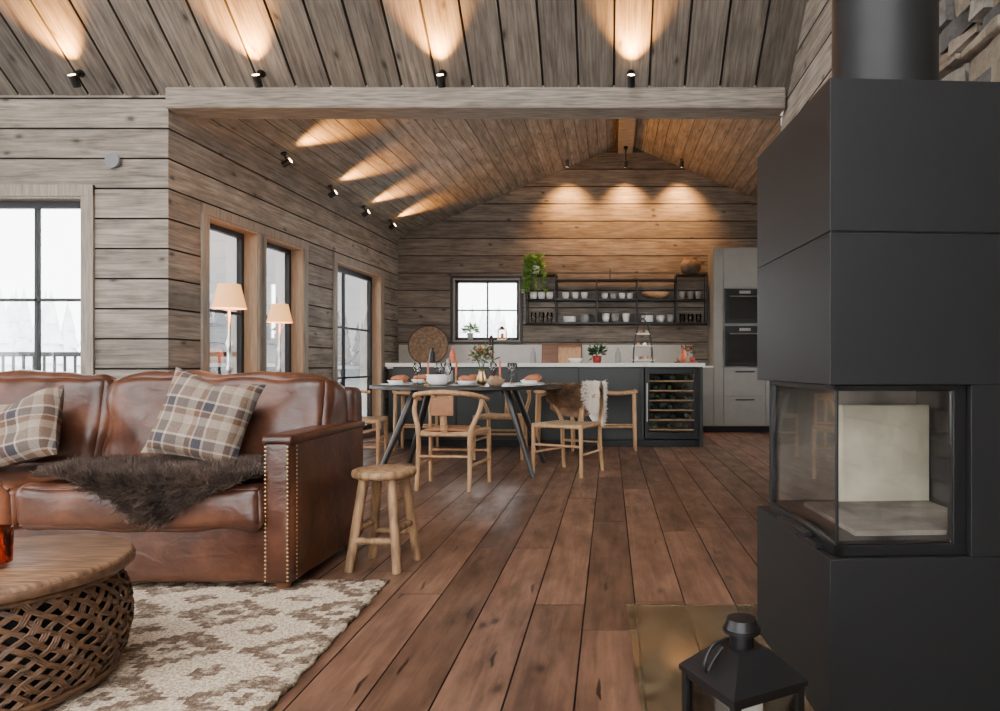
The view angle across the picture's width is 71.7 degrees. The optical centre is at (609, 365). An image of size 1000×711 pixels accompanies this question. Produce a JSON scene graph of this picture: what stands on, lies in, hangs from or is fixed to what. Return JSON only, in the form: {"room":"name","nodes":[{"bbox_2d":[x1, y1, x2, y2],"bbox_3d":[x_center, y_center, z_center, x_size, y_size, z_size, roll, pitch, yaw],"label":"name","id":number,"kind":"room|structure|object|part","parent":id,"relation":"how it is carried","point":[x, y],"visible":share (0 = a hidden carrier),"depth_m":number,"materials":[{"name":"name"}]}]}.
{"room":"cabin living room","nodes":[
{"label":"cabin living room","id":0,"kind":"room"},
{"bbox_2d":[0,94,169,378],"bbox_3d":[-5.455,-0.595,5.261,4.090,3.090,0.022,0,0,0],"label":"wall","id":1,"kind":"structure","parent":0,"point":[45,139],"depth_m":5.25,"materials":[{"name":"grey wood"}]},
{"bbox_2d":[0,184,94,374],"bbox_3d":[-4.680,-0.330,5.305,1.410,2.130,0.170,0,0,0],"label":"window","id":2,"kind":"structure","parent":1,"relation":"in","point":[37,197],"depth_m":5.24,"materials":[{"name":"brown wood"}]},
{"bbox_2d":[104,153,120,167],"bbox_3d":[-3.815,-1.575,5.215,0.109,0.109,0.021,0,0,0],"label":"air vent","id":3,"kind":"object","parent":1,"relation":"in","point":[112,160],"visible":1,"depth_m":5.21,"materials":[{"name":"grey plastic"}]},
{"bbox_2d":[166,109,397,430],"bbox_3d":[-3.321,-0.558,7.775,0.022,3.016,5.054,0,0,2],"label":"wall","id":4,"kind":"structure","parent":0,"point":[203,167],"depth_m":6.42,"materials":[{"name":"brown wood"}]},
{"bbox_2d":[201,203,264,374],"bbox_3d":[-3.446,-0.210,6.102,0.200,2.290,0.930,0,0,2],"label":"window","id":5,"kind":"structure","parent":4,"relation":"in","point":[232,250],"depth_m":6.27,"materials":[{"name":"brown wood"}]},
{"bbox_2d":[262,225,308,372],"bbox_3d":[-3.412,-0.210,6.981,0.200,2.290,0.930,0,0,2],"label":"window","id":6,"kind":"structure","parent":4,"relation":"in","point":[285,278],"depth_m":7.25,"materials":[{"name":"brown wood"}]},
{"bbox_2d":[333,252,384,437],"bbox_3d":[-3.336,-0.185,8.885,0.200,2.340,1.600,0,0,2],"label":"door","id":7,"kind":"structure","parent":4,"relation":"in","point":[358,287],"depth_m":9.21,"materials":[{"name":"brown wood"}]},
{"bbox_2d":[0,0,807,99],"bbox_3d":[-3.070,-3.755,3.290,8.920,3.383,4.019,0,0,0],"label":"ceiling","id":8,"kind":"structure","parent":0,"point":[127,47],"depth_m":4.94,"materials":[{"name":"grey wood"}]},
{"bbox_2d":[67,69,84,87],"bbox_3d":[-3.980,-2.147,5.073,0.060,0.161,0.138,0,0,0],"label":"spotlight","id":9,"kind":"object","parent":8,"relation":"hanging from","point":[73,78],"visible":1,"depth_m":5.05,"materials":[{"name":"black metal"}]},
{"bbox_2d":[251,69,265,87],"bbox_3d":[-2.620,-2.147,5.073,0.060,0.161,0.138,0,0,0],"label":"spotlight","id":10,"kind":"object","parent":8,"relation":"hanging from","point":[257,81],"visible":1,"depth_m":5.04,"materials":[{"name":"black metal"}]},
{"bbox_2d":[436,69,446,87],"bbox_3d":[-1.256,-2.147,5.073,0.060,0.161,0.138,0,0,0],"label":"spotlight","id":11,"kind":"object","parent":8,"relation":"hanging from","point":[442,74],"visible":1,"depth_m":5.04,"materials":[{"name":"black metal"}]},
{"bbox_2d":[627,69,634,87],"bbox_3d":[0.158,-2.147,5.073,0.060,0.161,0.138,0,0,0],"label":"spotlight","id":12,"kind":"object","parent":8,"relation":"hanging from","point":[630,73],"visible":1,"depth_m":5.04,"materials":[{"name":"black metal"}]},
{"bbox_2d":[177,114,780,238],"bbox_3d":[0.145,-2.645,7.815,7.150,1.470,5.030,0,0,0],"label":"ceiling","id":13,"kind":"structure","parent":0,"point":[417,174],"depth_m":8.36,"materials":[{"name":"brown wood"}]},
{"bbox_2d":[280,152,292,167],"bbox_3d":[-3.093,-1.971,6.500,0.110,0.151,0.060,0,0,0],"label":"spotlight","id":14,"kind":"object","parent":13,"relation":"hanging from","point":[287,161],"visible":1,"depth_m":6.48,"materials":[{"name":"black metal"}]},
{"bbox_2d":[327,185,337,197],"bbox_3d":[-3.103,-1.949,7.600,0.110,0.151,0.060,0,0,0],"label":"spotlight","id":15,"kind":"object","parent":13,"relation":"hanging from","point":[332,193],"visible":1,"depth_m":7.58,"materials":[{"name":"black metal"}]},
{"bbox_2d":[361,205,369,216],"bbox_3d":[-3.073,-1.945,8.550,0.110,0.151,0.060,0,0,0],"label":"spotlight","id":16,"kind":"object","parent":13,"relation":"hanging from","point":[365,213],"visible":1,"depth_m":8.53,"materials":[{"name":"black metal"}]},
{"bbox_2d":[388,219,395,229],"bbox_3d":[-3.013,-1.956,9.400,0.110,0.151,0.060,0,0,0],"label":"spotlight","id":17,"kind":"object","parent":13,"relation":"hanging from","point":[393,225],"visible":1,"depth_m":9.38,"materials":[{"name":"black metal"}]},
{"bbox_2d":[618,119,635,153],"bbox_3d":[0.230,-3.280,7.895,0.220,0.140,4.790,0,0,0],"label":"ridge beam","id":18,"kind":"structure","parent":13,"relation":"attached to","point":[626,132],"depth_m":9.47,"materials":[{"name":"brown wood"}]},
{"bbox_2d":[624,146,627,166],"bbox_3d":[0.230,-3.058,9.947,0.060,0.304,0.087,0,0,0],"label":"spotlight","id":19,"kind":"object","parent":18,"relation":"hanging from","point":[625,147],"visible":1,"depth_m":9.93,"materials":[{"name":"black metal"}]},
{"bbox_2d":[271,431,813,710],"bbox_3d":[-1.850,0.961,3.875,11.300,0.022,12.950,0,0,0],"label":"floor","id":20,"kind":"structure","parent":0,"point":[557,589],"depth_m":3.00,"materials":[{"name":"brown wood"}]},
{"bbox_2d":[0,370,364,588],"bbox_3d":[-2.985,0.484,3.210,3.351,0.932,0.916,0,0,0],"label":"leather sofa","id":21,"kind":"object","parent":20,"relation":"on","point":[276,527],"visible":0.75,"depth_m":3.00,"materials":[{"name":"brown leather"}]},
{"bbox_2d":[0,384,64,469],"bbox_3d":[-2.700,0.295,3.096,0.467,0.419,0.231,0,0,-4],"label":"plaid pillow","id":22,"kind":"object","parent":21,"relation":"on","point":[30,426],"visible":1,"depth_m":3.04,"materials":[{"name":"fabric"}]},
{"bbox_2d":[28,451,264,532],"bbox_3d":[-1.952,0.527,2.969,1.069,0.284,0.575,0,0,7],"label":"sheepskin throw","id":23,"kind":"object","parent":21,"relation":"on","point":[153,491],"visible":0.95,"depth_m":2.77,"materials":[{"name":"brown fur"}]},
{"bbox_2d":[141,367,265,461],"bbox_3d":[-1.840,0.235,3.087,0.490,0.464,0.210,0,0,-3],"label":"plaid pillow","id":24,"kind":"object","parent":23,"relation":"on","point":[199,418],"visible":0.97,"depth_m":3.02,"materials":[{"name":"fabric"}]},
{"bbox_2d":[42,579,389,710],"bbox_3d":[-2.401,0.942,1.865,3.011,0.017,2.231,0,0,0],"label":"patterned rug","id":25,"kind":"object","parent":20,"relation":"on","point":[191,646],"visible":0.61,"depth_m":2.30,"materials":[{"name":"beige fabric"}]},
{"bbox_2d":[0,534,135,710],"bbox_3d":[-1.790,0.745,1.960,0.694,0.355,0.694,0,0,0],"label":"coffee table","id":26,"kind":"object","parent":25,"relation":"on","point":[63,609],"visible":1,"depth_m":1.88,"materials":[{"name":"brown wicker"}]},
{"bbox_2d":[0,482,11,524],"bbox_3d":[-1.865,0.453,2.040,0.110,0.200,0.110,0,0,0],"label":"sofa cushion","id":27,"kind":"object","parent":26,"relation":"on","point":[5,497],"visible":0.59,"depth_m":2.04,"materials":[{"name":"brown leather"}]},
{"bbox_2d":[0,524,13,564],"bbox_3d":[-1.725,0.503,1.905,0.084,0.100,0.084,0,0,0],"label":"candle holder","id":28,"kind":"object","parent":26,"relation":"on","point":[6,530],"visible":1,"depth_m":1.90,"materials":[{"name":"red glass"}]},
{"bbox_2d":[211,281,246,373],"bbox_3d":[-2.380,0.210,4.250,0.220,1.480,0.220,0,0,0],"label":"floor lamp","id":29,"kind":"object","parent":20,"relation":"on","point":[229,296],"visible":0.63,"depth_m":4.21,"materials":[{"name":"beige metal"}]},
{"bbox_2d":[267,302,292,371],"bbox_3d":[-2.730,0.210,5.620,0.220,1.480,0.220,0,0,0],"label":"floor lamp","id":30,"kind":"object","parent":20,"relation":"on","point":[279,313],"visible":0.55,"depth_m":5.57,"materials":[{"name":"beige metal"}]},
{"bbox_2d":[361,390,387,464],"bbox_3d":[-2.445,0.565,6.546,0.520,0.774,0.582,0,0,-10],"label":"dining chair","id":31,"kind":"object","parent":20,"relation":"on","point":[377,420],"visible":0.31,"depth_m":6.43,"materials":[{"name":"brown wood"}]},
{"bbox_2d":[344,464,421,574],"bbox_3d":[-1.075,0.719,3.240,0.302,0.468,0.301,0,0,0],"label":"wooden stool","id":32,"kind":"object","parent":20,"relation":"on","point":[390,473],"visible":1,"depth_m":3.15,"materials":[{"name":"brown wood"}]},
{"bbox_2d":[387,367,392,431],"bbox_3d":[-0.965,0.475,9.990,4.430,0.950,0.600,0,0,0],"label":"base cabinet","id":33,"kind":"object","parent":20,"relation":"on","point":[390,369],"visible":0.09,"depth_m":9.70,"materials":[{"name":"black wood"}]},
{"bbox_2d":[392,390,438,450],"bbox_3d":[-2.200,0.607,7.720,0.463,0.687,0.332,0,0,0],"label":"dining chair","id":34,"kind":"object","parent":20,"relation":"on","point":[402,393],"visible":0.41,"depth_m":7.57,"materials":[{"name":"brown wood"}]},
{"bbox_2d":[412,390,490,491],"bbox_3d":[-1.252,0.565,5.354,0.582,0.774,0.520,0,0,4],"label":"dining chair","id":35,"kind":"object","parent":20,"relation":"on","point":[441,400],"visible":1,"depth_m":5.18,"materials":[{"name":"brown wood"}]},
{"bbox_2d":[369,383,561,477],"bbox_3d":[-1.310,0.567,6.220,1.740,0.785,1.160,0,0,0],"label":"oval dining table","id":36,"kind":"object","parent":20,"relation":"on","point":[504,389],"visible":0.8,"depth_m":5.88,"materials":[{"name":"grey wood"}]},
{"bbox_2d":[381,375,410,385],"bbox_3d":[-1.890,0.125,6.020,0.270,0.096,0.270,0,0,0],"label":"place setting","id":37,"kind":"object","parent":36,"relation":"on","point":[398,380],"visible":1,"depth_m":5.97,"materials":[{"name":"white ceramic"}]},
{"bbox_2d":[406,374,426,383],"bbox_3d":[-1.810,0.125,6.470,0.270,0.096,0.270,0,0,0],"label":"place setting","id":38,"kind":"object","parent":36,"relation":"on","point":[419,379],"visible":0.7,"depth_m":6.41,"materials":[{"name":"grey ceramic"}]},
{"bbox_2d":[413,363,421,375],"bbox_3d":[-1.720,0.073,6.070,0.076,0.200,0.075,0,0,0],"label":"wine glass","id":39,"kind":"object","parent":36,"relation":"on","point":[414,363],"visible":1,"depth_m":6.06,"materials":[{"name":"clear glass"}]},
{"bbox_2d":[424,361,429,384],"bbox_3d":[-1.670,0.061,6.240,0.070,0.223,0.070,0,0,0],"label":"candlestick","id":40,"kind":"object","parent":36,"relation":"on","point":[427,361],"visible":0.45,"depth_m":6.23,"materials":[{"name":"orange wax"}]},
{"bbox_2d":[426,374,450,385],"bbox_3d":[-1.530,0.125,6.060,0.220,0.096,0.220,0,0,0],"label":"serving bowl","id":41,"kind":"object","parent":36,"relation":"on","point":[440,379],"visible":0.98,"depth_m":5.98,"materials":[{"name":"white ceramic"}]},
{"bbox_2d":[435,363,442,373],"bbox_3d":[-1.640,0.073,6.520,0.076,0.200,0.075,0,0,0],"label":"wine glass","id":42,"kind":"object","parent":36,"relation":"on","point":[436,363],"visible":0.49,"depth_m":6.51,"materials":[{"name":"clear glass"}]},
{"bbox_2d":[443,363,451,385],"bbox_3d":[-1.400,0.073,5.870,0.076,0.200,0.075,0,0,0],"label":"wine glass","id":43,"kind":"object","parent":36,"relation":"on","point":[444,363],"visible":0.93,"depth_m":5.86,"materials":[{"name":"clear glass"}]},
{"bbox_2d":[444,359,452,384],"bbox_3d":[-1.510,0.053,6.360,0.080,0.240,0.080,0,0,0],"label":"carafe","id":44,"kind":"object","parent":36,"relation":"on","point":[448,368],"visible":0.76,"depth_m":6.34,"materials":[{"name":"clear glass"}]},
{"bbox_2d":[455,361,457,383],"bbox_3d":[-1.410,0.061,6.240,0.070,0.223,0.070,0,0,0],"label":"candlestick","id":45,"kind":"object","parent":36,"relation":"on","point":[456,376],"visible":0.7,"depth_m":6.23,"materials":[{"name":"orange wax"}]},
{"bbox_2d":[450,375,481,385],"bbox_3d":[-1.230,0.127,5.820,0.270,0.092,0.270,0,0,0],"label":"place setting","id":46,"kind":"object","parent":36,"relation":"on","point":[463,380],"visible":0.98,"depth_m":5.77,"materials":[{"name":"grey ceramic"}]},
{"bbox_2d":[468,342,494,384],"bbox_3d":[-1.188,-0.023,6.303,0.262,0.392,0.275,0,0,0],"label":"flower vase","id":47,"kind":"object","parent":36,"relation":"on","point":[481,378],"visible":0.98,"depth_m":6.27,"materials":[{"name":"gold metal"}]},
{"bbox_2d":[490,363,496,374],"bbox_3d":[-1.140,0.073,6.650,0.076,0.200,0.075,0,0,0],"label":"wine glass","id":48,"kind":"object","parent":36,"relation":"on","point":[490,363],"visible":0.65,"depth_m":6.64,"materials":[{"name":"clear glass"}]},
{"bbox_2d":[486,375,504,385],"bbox_3d":[-0.980,0.127,5.820,0.170,0.092,0.170,0,0,0],"label":"pumpkin","id":49,"kind":"object","parent":36,"relation":"on","point":[493,380],"visible":0.98,"depth_m":5.77,"materials":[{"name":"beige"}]},
{"bbox_2d":[499,361,503,384],"bbox_3d":[-1.010,0.061,6.240,0.070,0.223,0.070,0,0,0],"label":"candle","id":50,"kind":"object","parent":36,"relation":"on","point":[499,361],"visible":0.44,"depth_m":6.23,"materials":[{"name":"orange wax"}]},
{"bbox_2d":[507,363,514,385],"bbox_3d":[-0.880,0.073,6.050,0.076,0.200,0.075,0,0,0],"label":"wine glass","id":51,"kind":"object","parent":36,"relation":"on","point":[508,363],"visible":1,"depth_m":6.04,"materials":[{"name":"clear glass"}]},
{"bbox_2d":[510,363,517,383],"bbox_3d":[-0.920,0.073,6.490,0.076,0.200,0.075,0,0,0],"label":"wine glass","id":52,"kind":"object","parent":36,"relation":"on","point":[510,363],"visible":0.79,"depth_m":6.48,"materials":[{"name":"clear glass"}]},
{"bbox_2d":[515,375,543,385],"bbox_3d":[-0.710,0.125,6.000,0.270,0.097,0.270,0,0,0],"label":"place setting","id":53,"kind":"object","parent":36,"relation":"on","point":[531,380],"visible":1,"depth_m":5.95,"materials":[{"name":"white ceramic"}]},
{"bbox_2d":[518,374,544,383],"bbox_3d":[-0.750,0.125,6.440,0.270,0.096,0.270,0,0,0],"label":"place setting","id":54,"kind":"object","parent":36,"relation":"on","point":[531,374],"visible":0.15,"depth_m":6.44,"materials":[{"name":"grey ceramic"}]},
{"bbox_2d":[472,382,530,459],"bbox_3d":[-1.118,0.565,7.125,0.582,0.774,0.520,0,0,4],"label":"dining chair","id":55,"kind":"object","parent":20,"relation":"on","point":[506,415],"visible":0.44,"depth_m":7.07,"materials":[{"name":"brown wood"}]},
{"bbox_2d":[385,363,704,446],"bbox_3d":[-0.755,0.458,8.295,3.730,0.985,0.730,0,0,0],"label":"kitchen island","id":56,"kind":"object","parent":20,"relation":"on","point":[618,376],"visible":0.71,"depth_m":7.98,"materials":[{"name":"grey wood"}]},
{"bbox_2d":[408,325,447,362],"bbox_3d":[-2.700,-0.310,10.103,0.604,0.591,0.165,0,0,0],"label":"round woven tray","id":57,"kind":"object","parent":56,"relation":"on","point":[421,341],"visible":0.9,"depth_m":10.12,"materials":[{"name":"wicker"}]},
{"bbox_2d":[429,348,435,362],"bbox_3d":[-2.200,-0.130,8.420,0.080,0.190,0.080,0,0,0],"label":"bottle","id":58,"kind":"object","parent":56,"relation":"on","point":[432,359],"visible":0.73,"depth_m":8.39,"materials":[{"name":"grey ceramic"}]},
{"bbox_2d":[449,348,455,362],"bbox_3d":[-1.950,-0.130,8.420,0.080,0.190,0.080,0,0,0],"label":"bottle","id":59,"kind":"object","parent":56,"relation":"on","point":[452,356],"visible":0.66,"depth_m":8.39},
{"bbox_2d":[489,335,499,362],"bbox_3d":[-1.419,-0.206,8.309,0.123,0.341,0.242,0,0,0],"label":"kitchen faucet","id":60,"kind":"object","parent":56,"relation":"on","point":[491,336],"visible":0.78,"depth_m":8.39,"materials":[{"name":"black metal"}]},
{"bbox_2d":[530,348,536,362],"bbox_3d":[-0.950,-0.130,8.420,0.080,0.190,0.080,0,0,0],"label":"bottle","id":61,"kind":"object","parent":56,"relation":"on","point":[533,353],"visible":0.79,"depth_m":8.39,"materials":[{"name":"grey ceramic"}]},
{"bbox_2d":[542,344,581,362],"bbox_3d":[-0.720,-0.169,10.146,0.600,0.326,0.128,0,0,0],"label":"cutting board","id":62,"kind":"object","parent":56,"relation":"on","point":[551,353],"visible":0.69,"depth_m":10.14,"materials":[{"name":"brown wood"}]},
{"bbox_2d":[568,358,583,362],"bbox_3d":[-0.420,-0.065,8.350,0.200,0.060,0.200,0,0,0],"label":"bowl","id":63,"kind":"object","parent":56,"relation":"on","point":[572,360],"visible":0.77,"depth_m":8.29,"materials":[{"name":"ceramic"}]},
{"bbox_2d":[587,342,606,362],"bbox_3d":[-0.154,-0.171,8.400,0.280,0.271,0.284,0,0,0],"label":"potted plant","id":64,"kind":"object","parent":56,"relation":"on","point":[596,359],"visible":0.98,"depth_m":8.36,"materials":[{"name":"green plant"}]},
{"bbox_2d":[615,348,620,362],"bbox_3d":[0.100,-0.130,8.420,0.080,0.190,0.080,0,0,0],"label":"bottle","id":65,"kind":"object","parent":56,"relation":"on","point":[617,354],"visible":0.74,"depth_m":8.39,"materials":[{"name":"grey ceramic"}]},
{"bbox_2d":[630,313,654,362],"bbox_3d":[0.400,-0.339,8.300,0.320,0.609,0.320,0,0,0],"label":"cake stand","id":66,"kind":"object","parent":56,"relation":"on","point":[647,332],"visible":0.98,"depth_m":8.23,"materials":[{"name":"white ceramic"}]},
{"bbox_2d":[644,368,698,438],"bbox_3d":[0.725,0.440,8.141,0.630,0.840,0.398,0,0,0],"label":"wine cooler","id":67,"kind":"object","parent":56,"relation":"on","point":[671,395],"visible":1,"depth_m":8.09,"materials":[{"name":"black metal"}]},
{"bbox_2d":[675,344,697,362],"bbox_3d":[0.930,-0.155,8.300,0.300,0.240,0.300,0,0,0],"label":"bottle","id":68,"kind":"object","parent":56,"relation":"on","point":[682,359],"visible":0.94,"depth_m":8.27,"materials":[{"name":"orange glass"}]},
{"bbox_2d":[534,390,574,450],"bbox_3d":[-0.620,0.607,7.720,0.463,0.687,0.332,0,0,0],"label":"bar stool","id":69,"kind":"object","parent":20,"relation":"on","point":[537,392],"visible":0.32,"depth_m":7.57,"materials":[{"name":"brown wood"}]},
{"bbox_2d":[531,380,607,477],"bbox_3d":[-0.296,0.535,6.123,0.679,0.835,0.604,0,0,28],"label":"dining chair","id":70,"kind":"object","parent":20,"relation":"on","point":[579,401],"visible":0.99,"depth_m":6.16,"materials":[{"name":"brown wood"}]},
{"bbox_2d":[597,389,637,450],"bbox_3d":[0.080,0.607,7.720,0.463,0.687,0.332,0,0,0],"label":"bar stool","id":71,"kind":"object","parent":20,"relation":"on","point":[633,392],"visible":0.69,"depth_m":7.57,"materials":[{"name":"brown wood"}]},
{"bbox_2d":[703,248,768,431],"bbox_3d":[2.280,-0.370,9.988,2.040,2.640,0.605,0,0,0],"label":"tall cabinet","id":72,"kind":"object","parent":20,"relation":"on","point":[734,400],"visible":0.4,"depth_m":9.70,"materials":[{"name":"grey wood"}]},
{"bbox_2d":[725,289,756,365],"bbox_3d":[1.920,-0.550,9.668,0.560,1.100,0.063,0,0,0],"label":"built-in oven","id":73,"kind":"object","parent":72,"relation":"in","point":[740,304],"visible":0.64,"depth_m":9.67,"materials":[{"name":"black metal"}]},
{"bbox_3d":[0.682,0.945,1.870,1.235,0.006,1.640,0,0,0],"label":"glass plate","id":74,"kind":"object","parent":20,"relation":"on","visible":0},
{"bbox_2d":[679,613,807,710],"bbox_3d":[0.275,0.736,1.429,0.195,0.412,0.190,0,0,-28],"label":"candle lantern","id":75,"kind":"object","parent":74,"relation":"on","point":[736,672],"visible":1,"depth_m":1.39,"materials":[{"name":"black metal"}]},
{"bbox_2d":[757,78,999,710],"bbox_3d":[0.889,0.103,2.110,0.712,1.693,0.680,0,0,-3],"label":"fireplace","id":76,"kind":"object","parent":74,"relation":"on","point":[878,202],"visible":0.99,"depth_m":1.77,"materials":[{"name":"metal"}]},
{"bbox_2d":[832,0,938,79],"bbox_3d":[0.826,-2.697,2.050,0.316,3.905,0.316,0,0,0],"label":"chimney pipe","id":77,"kind":"object","parent":76,"relation":"on","point":[872,39],"visible":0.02,"depth_m":1.92,"materials":[{"name":"metal"}]},
{"bbox_2d":[397,147,756,365],"bbox_3d":[0.225,-1.250,10.311,7.050,4.400,0.022,0,0,0],"label":"wall","id":78,"kind":"structure","parent":0,"point":[591,217],"depth_m":10.30,"materials":[{"name":"brown wood"}]},
{"bbox_2d":[450,276,521,343],"bbox_3d":[-1.870,-0.850,10.345,1.090,1.030,0.150,0,0,0],"label":"window","id":79,"kind":"structure","parent":78,"relation":"in","point":[454,280],"depth_m":10.30,"materials":[{"name":"brown wood"}]},
{"bbox_2d":[461,321,479,339],"bbox_3d":[-2.092,-0.545,10.212,0.309,0.301,0.327,0,0,0],"label":"potted herb","id":80,"kind":"object","parent":79,"relation":"on","point":[470,327],"visible":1,"depth_m":10.19,"materials":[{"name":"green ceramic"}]},
{"bbox_2d":[497,323,506,339],"bbox_3d":[-1.620,-0.523,10.220,0.140,0.262,0.120,0,0,0],"label":"lantern","id":81,"kind":"object","parent":79,"relation":"on","point":[501,327],"visible":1,"depth_m":10.19,"materials":[{"name":"gold metal"}]},
{"bbox_2d":[399,345,692,362],"bbox_3d":[-0.970,-0.161,10.286,4.440,0.318,0.027,0,0,0],"label":"backsplash","id":82,"kind":"structure","parent":78,"relation":"attached to","point":[507,353],"depth_m":10.27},
{"bbox_2d":[525,269,707,324],"bbox_3d":[0.095,-1.045,10.152,2.693,0.851,0.288,0,0,0],"label":"wall shelf","id":83,"kind":"object","parent":78,"relation":"attached to","point":[556,300],"depth_m":10.09,"materials":[{"name":"black metal"}]},
{"bbox_2d":[520,252,547,292],"bbox_3d":[-1.120,-1.380,10.046,0.415,0.638,0.409,0,0,0],"label":"trailing plant","id":84,"kind":"object","parent":83,"relation":"on","point":[530,266],"visible":1,"depth_m":9.96,"materials":[{"name":"green plant"}]},
{"bbox_3d":[0.087,-0.872,10.140,2.555,0.470,0.197,0,0,0],"label":"crockery on the shelf","id":85,"kind":"part","parent":83,"relation":"part of","materials":[{"name":"white ceramic"}]},
{"bbox_2d":[641,292,669,297],"bbox_3d":[0.680,-1.041,10.150,0.440,0.090,0.440,0,0,0],"label":"wooden bowl","id":86,"kind":"object","parent":83,"relation":"on","point":[646,294],"visible":0.76,"depth_m":10.02,"materials":[{"name":"brown wood"}]},
{"bbox_2d":[680,257,700,273],"bbox_3d":[1.200,-1.487,10.140,0.310,0.250,0.310,0,0,0],"label":"urn","id":87,"kind":"object","parent":83,"relation":"on","point":[689,265],"visible":0.86,"depth_m":10.03,"materials":[{"name":"brown ceramic"}]},
{"bbox_2d":[779,112,782,132],"bbox_3d":[0.279,-1.250,5.471,6.943,4.400,0.022,0,0,0],"label":"wall","id":88,"kind":"structure","parent":0,"point":[781,115],"depth_m":5.48,"materials":[{"name":"grey wood"}]},
{"bbox_2d":[165,85,784,118],"bbox_3d":[-1.030,-2.065,5.325,4.750,0.180,0.250,0,0,0],"label":"tie beam","id":89,"kind":"structure","parent":88,"relation":"attached to","point":[189,102],"depth_m":5.20,"materials":[{"name":"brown wood"}]},
{"bbox_2d":[781,0,970,130],"bbox_3d":[1.381,-2.250,1.440,0.022,6.400,8.080,0,0,0],"label":"wall","id":90,"kind":"structure","parent":0,"point":[812,68],"depth_m":4.62,"materials":[{"name":"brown wood"}]},
{"bbox_2d":[939,0,999,81],"bbox_3d":[1.327,-1.167,1.686,0.128,4.269,2.393,0,0,0],"label":"stone wall","id":91,"kind":"structure","parent":0,"point":[969,30],"depth_m":2.49,"materials":[{"name":"stone"}]},
{"label":"outside","id":92,"kind":"structure","parent":0,"visible":0},
{"label":"snowy ground","id":93,"kind":"structure","parent":92,"visible":0},
{"bbox_2d":[0,287,516,372],"bbox_3d":[-51.936,-4.294,65.318,113.035,11.688,107.973,0,0,0],"label":"conifer forest","id":94,"kind":"object","parent":93,"relation":"on","point":[16,328],"visible":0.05,"depth_m":55.29,"materials":[{"name":"white plant"}]},
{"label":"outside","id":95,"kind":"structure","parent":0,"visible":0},
{"bbox_3d":[-6.875,1.070,6.500,6.250,0.160,1.800,0,0,0],"label":"deck","id":96,"kind":"object","parent":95,"visible":0},
{"bbox_2d":[0,352,79,372],"bbox_3d":[-6.975,0.420,7.260,6.150,1.140,0.060,0,0,0],"label":"balcony railing","id":97,"kind":"object","parent":96,"relation":"on","point":[3,355],"visible":0.14,"depth_m":7.23,"materials":[{"name":"grey metal"}]}
]}

